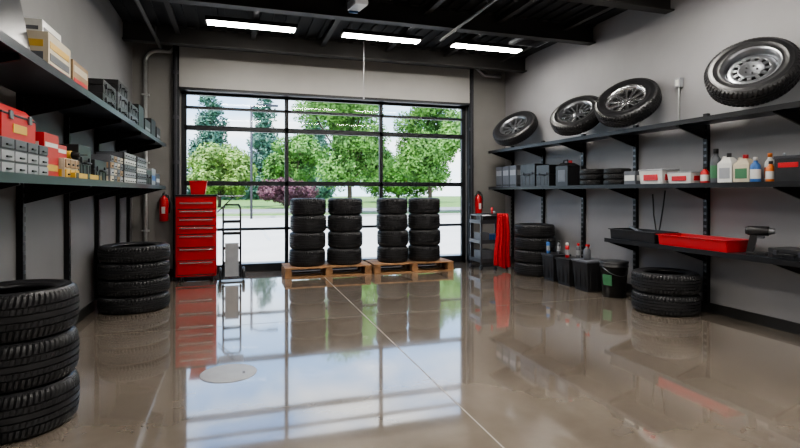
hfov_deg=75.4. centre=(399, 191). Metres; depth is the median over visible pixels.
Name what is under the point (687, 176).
tub
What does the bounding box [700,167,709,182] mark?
plastic bottle
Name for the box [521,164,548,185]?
tool case
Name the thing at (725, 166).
jug
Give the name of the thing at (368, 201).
grass verge
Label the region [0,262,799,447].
floor
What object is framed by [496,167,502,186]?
box
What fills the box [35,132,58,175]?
box
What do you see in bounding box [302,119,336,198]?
conifer tree
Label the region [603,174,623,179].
tire
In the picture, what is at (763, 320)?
baseboard
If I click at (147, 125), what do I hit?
box
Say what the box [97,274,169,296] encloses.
tire
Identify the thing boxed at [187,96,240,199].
conifer tree
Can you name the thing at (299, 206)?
tire
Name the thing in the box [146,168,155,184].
box
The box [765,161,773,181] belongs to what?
plastic bottle
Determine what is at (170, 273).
baseboard
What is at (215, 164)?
deciduous tree
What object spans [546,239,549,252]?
spray can
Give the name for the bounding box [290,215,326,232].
tire
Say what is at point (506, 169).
box
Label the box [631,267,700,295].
tire
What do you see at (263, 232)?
parking line
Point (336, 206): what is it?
tire
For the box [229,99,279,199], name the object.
conifer tree
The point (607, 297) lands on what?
joint
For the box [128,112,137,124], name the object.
tool case
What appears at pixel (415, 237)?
tire
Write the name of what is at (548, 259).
plastic bin
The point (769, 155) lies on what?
plastic bottle
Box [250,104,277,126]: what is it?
street lamp
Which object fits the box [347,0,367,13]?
unit
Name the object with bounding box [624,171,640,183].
box
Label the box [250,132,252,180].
street lamp
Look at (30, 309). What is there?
tire
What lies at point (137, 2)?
pipe
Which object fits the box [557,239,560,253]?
spray can
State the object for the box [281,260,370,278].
wooden pallet
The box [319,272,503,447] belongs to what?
joint
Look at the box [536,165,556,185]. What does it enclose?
tool case
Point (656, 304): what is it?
tire
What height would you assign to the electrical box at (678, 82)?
0.610 m
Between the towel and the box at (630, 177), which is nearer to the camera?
the box at (630, 177)
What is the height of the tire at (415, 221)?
0.300 m
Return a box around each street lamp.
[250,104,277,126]
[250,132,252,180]
[250,186,252,218]
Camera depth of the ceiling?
8.15 m
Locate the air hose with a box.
[652,190,665,229]
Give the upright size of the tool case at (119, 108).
0.130 m
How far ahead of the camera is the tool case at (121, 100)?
5.74 m
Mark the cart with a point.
(481, 255)
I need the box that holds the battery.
[773,152,799,180]
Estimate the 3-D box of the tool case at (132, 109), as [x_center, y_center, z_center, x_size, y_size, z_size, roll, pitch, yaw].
[-3.461,-1.018,6.401,0.379,0.130,0.540,0,0,-18]
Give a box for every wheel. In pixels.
[493,111,537,145]
[550,95,599,135]
[594,78,661,127]
[704,37,799,106]
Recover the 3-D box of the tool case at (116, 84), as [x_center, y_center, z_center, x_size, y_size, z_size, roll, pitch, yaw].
[-3.263,-1.150,5.782,0.379,0.130,0.500,0,0,-18]
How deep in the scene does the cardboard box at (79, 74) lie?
4.22 m
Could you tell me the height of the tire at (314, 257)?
0.300 m
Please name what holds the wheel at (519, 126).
on the shelf rack at (698, 126)
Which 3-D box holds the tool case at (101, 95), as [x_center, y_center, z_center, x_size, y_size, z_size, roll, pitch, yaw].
[-3.065,-0.886,5.162,0.379,0.130,0.580,0,0,-18]
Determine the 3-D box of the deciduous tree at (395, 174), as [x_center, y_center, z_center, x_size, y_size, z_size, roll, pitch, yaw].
[-1.252,-2.494,79.574,15.646,8.084,14.965,0,0,-18]
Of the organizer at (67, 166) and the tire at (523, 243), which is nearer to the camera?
the organizer at (67, 166)
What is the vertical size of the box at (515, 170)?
0.424 m
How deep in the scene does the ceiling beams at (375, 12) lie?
8.36 m
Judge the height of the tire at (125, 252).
0.205 m
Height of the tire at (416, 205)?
0.300 m
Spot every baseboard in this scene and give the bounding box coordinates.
[75,299,96,325]
[168,261,475,275]
[510,256,799,334]
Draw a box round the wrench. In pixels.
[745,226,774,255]
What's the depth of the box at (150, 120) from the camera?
7.96 m
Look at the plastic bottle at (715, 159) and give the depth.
6.02 m
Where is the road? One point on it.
(441, 208)
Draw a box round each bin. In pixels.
[188,180,207,194]
[541,252,570,281]
[555,256,580,286]
[571,257,601,291]
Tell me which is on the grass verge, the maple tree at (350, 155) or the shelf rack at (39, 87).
the maple tree at (350, 155)
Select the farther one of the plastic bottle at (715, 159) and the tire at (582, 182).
the tire at (582, 182)
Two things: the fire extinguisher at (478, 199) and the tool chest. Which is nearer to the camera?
the tool chest
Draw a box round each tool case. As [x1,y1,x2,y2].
[59,144,91,173]
[88,78,115,101]
[91,92,115,108]
[91,159,106,180]
[95,78,127,98]
[116,91,127,110]
[116,103,127,117]
[128,102,137,117]
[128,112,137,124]
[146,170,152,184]
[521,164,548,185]
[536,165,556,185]
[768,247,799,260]
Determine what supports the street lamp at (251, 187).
on the parking lot
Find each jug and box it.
[717,153,737,181]
[733,155,752,181]
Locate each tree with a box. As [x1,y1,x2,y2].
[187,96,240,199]
[187,141,257,206]
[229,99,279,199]
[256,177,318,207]
[260,128,325,193]
[291,101,394,197]
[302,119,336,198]
[352,152,451,198]
[392,107,459,197]
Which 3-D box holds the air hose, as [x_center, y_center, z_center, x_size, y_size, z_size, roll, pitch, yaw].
[3.556,0.283,7.128,0.048,0.608,0.238,0,0,-18]
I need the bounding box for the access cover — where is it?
[200,364,256,382]
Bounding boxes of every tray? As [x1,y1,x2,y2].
[608,226,678,243]
[656,233,748,252]
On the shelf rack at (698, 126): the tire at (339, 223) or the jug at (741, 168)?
the jug at (741, 168)
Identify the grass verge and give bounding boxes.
[217,196,459,215]
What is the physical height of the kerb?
0.320 m
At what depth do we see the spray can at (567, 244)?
8.40 m
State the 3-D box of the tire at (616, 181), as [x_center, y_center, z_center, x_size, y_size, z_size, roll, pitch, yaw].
[3.197,-0.141,7.612,0.380,0.080,0.380,0,0,36]
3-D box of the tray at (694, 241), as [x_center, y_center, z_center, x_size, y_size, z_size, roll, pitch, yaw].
[3.618,0.601,6.193,0.418,0.136,1.018,0,0,-18]
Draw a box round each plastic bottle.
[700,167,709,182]
[710,149,720,182]
[750,157,760,181]
[764,153,773,181]
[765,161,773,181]
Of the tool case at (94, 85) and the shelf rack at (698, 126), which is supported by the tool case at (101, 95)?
the tool case at (94, 85)
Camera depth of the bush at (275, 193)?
48.23 m
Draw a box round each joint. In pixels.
[84,297,607,336]
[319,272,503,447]
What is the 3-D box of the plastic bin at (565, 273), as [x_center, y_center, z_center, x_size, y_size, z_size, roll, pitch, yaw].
[2.783,1.285,8.383,0.382,0.429,0.382,0,0,-18]
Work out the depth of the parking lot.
16.88 m
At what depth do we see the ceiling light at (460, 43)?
9.01 m
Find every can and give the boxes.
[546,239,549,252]
[556,159,579,185]
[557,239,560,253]
[565,243,568,257]
[576,243,579,257]
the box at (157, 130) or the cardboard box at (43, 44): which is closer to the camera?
the cardboard box at (43, 44)
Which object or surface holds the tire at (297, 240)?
on the tire at (314, 257)
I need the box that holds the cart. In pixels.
[469,207,507,270]
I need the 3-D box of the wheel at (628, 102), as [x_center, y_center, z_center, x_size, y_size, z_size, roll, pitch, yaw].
[3.190,-1.259,7.264,0.694,0.744,0.880,0,0,-44]
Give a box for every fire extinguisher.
[159,192,169,220]
[475,191,482,213]
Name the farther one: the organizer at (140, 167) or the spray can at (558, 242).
the spray can at (558, 242)
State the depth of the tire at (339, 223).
9.31 m
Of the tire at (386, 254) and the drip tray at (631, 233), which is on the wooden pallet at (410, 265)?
the tire at (386, 254)
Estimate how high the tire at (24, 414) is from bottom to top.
0.295 m
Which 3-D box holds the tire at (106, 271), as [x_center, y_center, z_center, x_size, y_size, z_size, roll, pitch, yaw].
[-3.437,0.983,6.694,0.840,0.205,0.840,0,0,-18]
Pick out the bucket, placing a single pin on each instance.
(614, 274)
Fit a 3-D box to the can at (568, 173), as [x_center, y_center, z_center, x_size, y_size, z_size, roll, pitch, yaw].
[2.843,-0.327,8.780,0.245,0.453,0.340,0,0,-18]
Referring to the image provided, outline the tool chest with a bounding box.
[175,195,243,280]
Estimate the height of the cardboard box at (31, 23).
0.094 m
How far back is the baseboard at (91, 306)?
6.28 m
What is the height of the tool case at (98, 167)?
0.200 m
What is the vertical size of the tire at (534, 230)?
0.228 m
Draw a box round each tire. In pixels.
[0,279,79,343]
[0,325,79,393]
[0,369,79,444]
[97,242,169,263]
[97,259,169,280]
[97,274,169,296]
[97,290,169,313]
[289,232,325,249]
[289,248,324,266]
[290,198,325,214]
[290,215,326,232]
[327,198,362,214]
[327,214,362,231]
[327,231,362,247]
[327,247,361,264]
[376,198,407,213]
[376,214,407,229]
[377,230,407,246]
[377,246,407,262]
[408,198,439,213]
[408,213,439,229]
[408,229,440,245]
[408,244,439,260]
[514,223,554,237]
[514,236,554,250]
[514,249,554,262]
[514,261,543,276]
[580,169,603,174]
[580,174,604,179]
[580,180,603,184]
[603,168,630,173]
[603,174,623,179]
[603,179,623,184]
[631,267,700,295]
[631,289,700,316]
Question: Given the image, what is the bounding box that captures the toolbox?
[0,102,35,143]
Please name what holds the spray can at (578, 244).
on the plastic bin at (565, 273)
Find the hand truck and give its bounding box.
[218,204,244,282]
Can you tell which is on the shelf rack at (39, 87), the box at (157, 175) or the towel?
the box at (157, 175)
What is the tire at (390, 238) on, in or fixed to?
on the tire at (386, 254)
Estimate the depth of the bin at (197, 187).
8.82 m
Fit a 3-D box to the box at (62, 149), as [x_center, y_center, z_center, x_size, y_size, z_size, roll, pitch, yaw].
[-2.682,-0.308,3.899,0.224,0.104,0.284,0,0,-18]
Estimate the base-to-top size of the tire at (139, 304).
0.205 m
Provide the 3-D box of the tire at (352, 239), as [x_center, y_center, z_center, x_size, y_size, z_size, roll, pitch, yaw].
[-1.017,0.866,9.583,0.650,0.300,0.650,0,0,-15]
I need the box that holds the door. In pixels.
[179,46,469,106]
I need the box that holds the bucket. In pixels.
[599,259,628,297]
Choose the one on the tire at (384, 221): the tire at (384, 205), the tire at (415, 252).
the tire at (384, 205)
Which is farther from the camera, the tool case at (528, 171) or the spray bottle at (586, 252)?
the tool case at (528, 171)
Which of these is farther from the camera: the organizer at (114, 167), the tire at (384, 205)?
the tire at (384, 205)
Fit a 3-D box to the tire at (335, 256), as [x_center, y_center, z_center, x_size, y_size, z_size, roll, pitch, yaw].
[-1.029,1.167,9.570,0.650,0.300,0.650,0,0,-41]
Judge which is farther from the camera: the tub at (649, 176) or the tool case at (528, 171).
the tool case at (528, 171)
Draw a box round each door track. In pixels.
[173,45,179,276]
[467,69,473,262]
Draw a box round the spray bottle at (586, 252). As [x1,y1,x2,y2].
[583,244,590,259]
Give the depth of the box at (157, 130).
8.48 m
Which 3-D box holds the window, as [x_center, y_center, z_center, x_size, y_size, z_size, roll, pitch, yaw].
[-1.293,-0.180,10.284,5.650,3.360,0.080,0,0,-18]
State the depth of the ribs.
8.11 m
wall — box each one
[0,0,131,310]
[132,42,504,268]
[505,0,799,322]
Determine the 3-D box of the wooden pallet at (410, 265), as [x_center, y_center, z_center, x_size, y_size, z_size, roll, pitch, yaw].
[0.177,1.410,9.971,1.560,0.180,0.710,0,0,-18]
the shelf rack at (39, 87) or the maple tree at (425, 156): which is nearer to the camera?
the shelf rack at (39, 87)
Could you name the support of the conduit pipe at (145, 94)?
attached to the wall at (489, 93)
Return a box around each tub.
[638,169,679,183]
[666,171,700,182]
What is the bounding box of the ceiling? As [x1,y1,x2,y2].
[109,0,628,56]
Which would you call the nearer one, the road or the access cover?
the access cover
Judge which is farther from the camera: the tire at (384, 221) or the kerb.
the kerb
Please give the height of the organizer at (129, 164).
0.360 m
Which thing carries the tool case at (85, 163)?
in the shelf rack at (39, 87)
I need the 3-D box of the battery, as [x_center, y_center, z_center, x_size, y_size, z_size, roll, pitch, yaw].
[3.969,-0.248,5.193,0.210,0.295,0.290,0,0,-18]
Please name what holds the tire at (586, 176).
on the tire at (582, 182)
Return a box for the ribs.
[115,0,620,57]
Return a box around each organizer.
[0,136,47,174]
[59,158,78,176]
[91,154,122,181]
[94,151,135,182]
[135,156,146,183]
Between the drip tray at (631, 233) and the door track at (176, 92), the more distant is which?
the door track at (176, 92)
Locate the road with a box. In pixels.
[217,207,459,212]
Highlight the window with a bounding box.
[181,91,465,272]
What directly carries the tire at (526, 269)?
on the floor
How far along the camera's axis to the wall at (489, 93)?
9.29 m
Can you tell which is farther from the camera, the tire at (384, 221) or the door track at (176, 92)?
the tire at (384, 221)
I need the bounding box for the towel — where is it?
[494,213,510,268]
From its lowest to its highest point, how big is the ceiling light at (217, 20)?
0.227 m
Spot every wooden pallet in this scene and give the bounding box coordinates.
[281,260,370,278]
[365,257,453,273]
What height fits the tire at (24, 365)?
0.295 m
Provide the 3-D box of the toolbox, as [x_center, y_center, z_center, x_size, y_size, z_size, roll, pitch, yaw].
[-2.420,-0.429,3.091,0.276,0.250,0.530,0,0,-18]
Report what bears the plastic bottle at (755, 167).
in the shelf rack at (698, 126)
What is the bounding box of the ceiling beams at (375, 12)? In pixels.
[122,0,674,72]
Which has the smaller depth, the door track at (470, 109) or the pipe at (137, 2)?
the pipe at (137, 2)
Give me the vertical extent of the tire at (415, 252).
0.300 m
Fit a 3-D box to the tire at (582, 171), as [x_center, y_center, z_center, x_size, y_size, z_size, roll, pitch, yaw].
[3.033,-0.318,8.127,0.400,0.085,0.400,0,0,13]
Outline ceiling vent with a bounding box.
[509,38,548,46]
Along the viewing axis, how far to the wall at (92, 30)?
5.89 m
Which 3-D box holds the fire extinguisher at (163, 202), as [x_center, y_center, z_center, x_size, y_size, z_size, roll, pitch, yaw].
[-4.183,0.261,9.167,0.184,0.519,0.160,0,0,33]
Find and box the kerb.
[217,210,459,218]
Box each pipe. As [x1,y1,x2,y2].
[134,0,497,48]
[142,47,500,241]
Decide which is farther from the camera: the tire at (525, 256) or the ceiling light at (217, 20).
the tire at (525, 256)
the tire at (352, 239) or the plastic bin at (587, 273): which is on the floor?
the plastic bin at (587, 273)
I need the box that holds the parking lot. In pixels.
[217,215,459,264]
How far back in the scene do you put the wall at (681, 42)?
6.93 m
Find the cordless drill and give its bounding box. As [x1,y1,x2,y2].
[67,151,87,158]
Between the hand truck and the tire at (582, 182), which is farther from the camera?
the hand truck
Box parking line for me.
[261,228,444,240]
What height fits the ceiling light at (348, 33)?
0.227 m
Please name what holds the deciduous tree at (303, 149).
on the grass verge
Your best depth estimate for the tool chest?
8.68 m
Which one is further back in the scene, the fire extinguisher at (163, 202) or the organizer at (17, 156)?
the fire extinguisher at (163, 202)
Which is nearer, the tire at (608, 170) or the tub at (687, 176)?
the tub at (687, 176)
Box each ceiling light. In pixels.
[205,8,297,32]
[340,24,421,43]
[449,33,523,52]
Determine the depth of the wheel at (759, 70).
5.44 m
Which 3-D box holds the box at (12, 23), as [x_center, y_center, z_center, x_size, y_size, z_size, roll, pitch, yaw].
[-2.370,-1.041,3.085,0.200,0.439,0.620,0,0,-18]
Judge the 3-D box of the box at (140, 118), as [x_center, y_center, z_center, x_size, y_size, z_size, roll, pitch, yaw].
[-3.652,-0.993,6.970,0.300,0.344,0.400,0,0,-18]
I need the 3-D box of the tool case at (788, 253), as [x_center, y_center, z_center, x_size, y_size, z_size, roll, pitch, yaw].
[3.963,0.619,5.149,0.359,0.100,0.400,0,0,-18]
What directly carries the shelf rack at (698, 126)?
attached to the wall at (681, 42)
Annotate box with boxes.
[0,0,30,50]
[24,17,60,41]
[27,30,70,77]
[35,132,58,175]
[59,145,66,157]
[71,59,87,89]
[133,104,143,128]
[144,118,150,133]
[145,118,154,135]
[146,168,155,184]
[155,126,159,139]
[156,173,159,184]
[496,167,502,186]
[503,166,509,186]
[510,165,520,186]
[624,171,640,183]
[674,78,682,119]
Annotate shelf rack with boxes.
[0,30,165,298]
[488,101,799,302]

